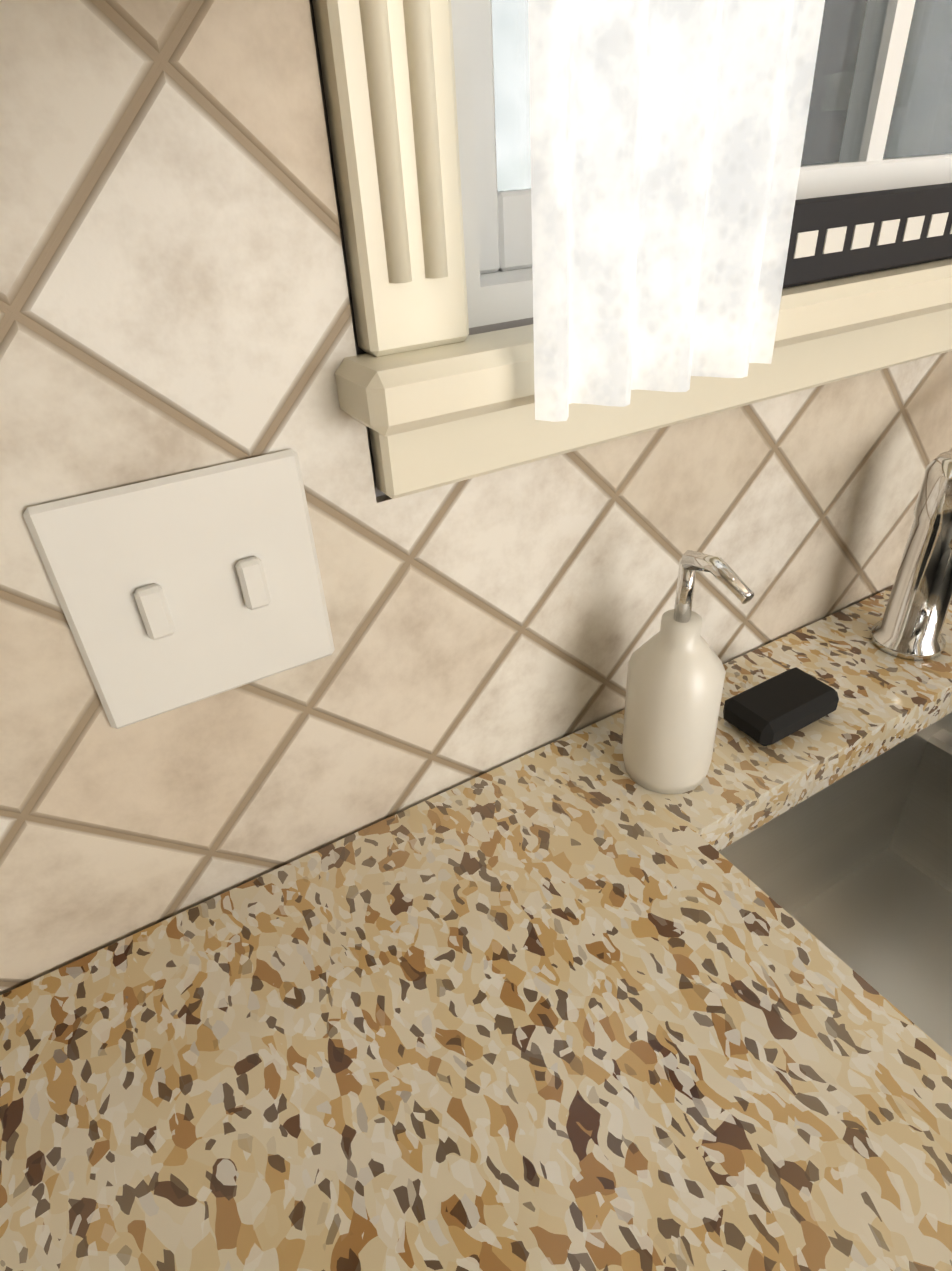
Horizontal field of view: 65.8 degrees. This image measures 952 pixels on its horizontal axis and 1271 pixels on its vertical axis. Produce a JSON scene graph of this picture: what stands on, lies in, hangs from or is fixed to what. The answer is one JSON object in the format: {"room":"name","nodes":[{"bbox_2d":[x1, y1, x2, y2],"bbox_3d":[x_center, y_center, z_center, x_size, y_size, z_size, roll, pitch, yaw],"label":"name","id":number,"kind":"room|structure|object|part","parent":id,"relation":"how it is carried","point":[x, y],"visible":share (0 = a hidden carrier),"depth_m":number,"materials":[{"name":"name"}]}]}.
{"room":"kitchen","nodes":[
{"label":"kitchen","id":0,"kind":"room"},
{"bbox_2d":[309,0,532,496],"bbox_3d":[0.723,-0.580,0.700,3.700,2.690,0.120,-20,36,-24],"label":"wall","id":1,"kind":"structure","parent":0,"point":[493,327],"depth_m":0.33,"materials":[{"name":"grey paint"}]},
{"bbox_2d":[0,0,951,994],"bbox_3d":[0.333,-0.207,0.568,2.672,0.439,0.008,-20,36,-24],"label":"backsplash","id":2,"kind":"structure","parent":1,"relation":"attached to","point":[174,296],"depth_m":0.38,"materials":[{"name":"tile"}]},
{"bbox_2d":[23,449,334,728],"bbox_3d":[-0.129,-0.019,0.348,0.116,0.116,0.012,-20,36,-24],"label":"light switch","id":3,"kind":"object","parent":2,"relation":"attached to","point":[173,592],"visible":1,"depth_m":0.34,"materials":[{"name":"white plastic"}]},
{"bbox_2d":[312,0,951,498],"bbox_3d":[0.268,-0.636,0.318,0.879,0.980,0.170,-20,36,-24],"label":"window","id":4,"kind":"structure","parent":1,"relation":"in","point":[432,392],"depth_m":0.37,"materials":[{"name":"paint"}]},
{"bbox_2d":[528,0,824,421],"bbox_3d":[0.306,-0.591,0.271,0.737,0.868,0.077,-20,36,-24],"label":"lace curtain","id":5,"kind":"object","parent":4,"relation":"hanging from","point":[667,138],"visible":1,"depth_m":0.32,"materials":[{"name":"white fabric"}]},
{"bbox_3d":[0.255,-0.653,0.333,0.745,0.850,0.120,-20,36,-24],"label":"window sash","id":6,"kind":"part","parent":4,"relation":"part of","materials":[{"name":"white wood"}]},
{"bbox_2d":[783,183,951,287],"bbox_3d":[0.318,-0.275,0.487,0.400,0.044,0.009,-20,36,-24],"label":"plaque","id":7,"kind":"object","parent":4,"relation":"attached to","point":[839,236],"visible":0.73,"depth_m":0.45,"materials":[{"name":"black plastic"}]},
{"bbox_3d":[1.980,1.825,-0.591,4.500,0.080,5.600,-20,36,-24],"label":"floor","id":8,"kind":"structure","parent":0,"visible":0},
{"bbox_3d":[-0.123,1.018,-0.022,0.652,0.880,1.494,-20,36,-24],"label":"base cabinet","id":9,"kind":"object","parent":8,"relation":"on","visible":0},
{"bbox_2d":[0,587,951,1270],"bbox_3d":[0.520,0.203,0.491,2.667,0.206,0.654,-20,36,-24],"label":"countertop","id":10,"kind":"structure","parent":9,"relation":"on","point":[578,1001],"depth_m":0.34,"materials":[{"name":"stone"}]},
{"bbox_2d":[622,550,753,793],"bbox_3d":[0.131,0.023,0.460,0.060,0.170,0.076,-20,36,-24],"label":"soap dispenser","id":11,"kind":"object","parent":10,"relation":"on","point":[676,672],"visible":1,"depth_m":0.45,"materials":[{"name":"white ceramic"}]},
{"bbox_2d":[723,667,838,745],"bbox_3d":[0.225,0.051,0.543,0.080,0.022,0.045,-20,36,-24],"label":"bar","id":12,"kind":"object","parent":10,"relation":"on","point":[773,710],"visible":1,"depth_m":0.53,"materials":[{"name":"black"}]},
{"bbox_2d":[869,451,951,660],"bbox_3d":[0.436,-0.052,0.513,0.130,0.206,0.238,-20,36,-24],"label":"faucet","id":13,"kind":"object","parent":10,"relation":"on","point":[909,625],"visible":1,"depth_m":0.57,"materials":[{"name":"silver metal"}]},
{"label":"outside","id":14,"kind":"structure","parent":0,"visible":0},
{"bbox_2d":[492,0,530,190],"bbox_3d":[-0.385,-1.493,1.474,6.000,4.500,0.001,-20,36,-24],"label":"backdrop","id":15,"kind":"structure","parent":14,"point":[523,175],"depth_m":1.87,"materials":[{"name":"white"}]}
]}

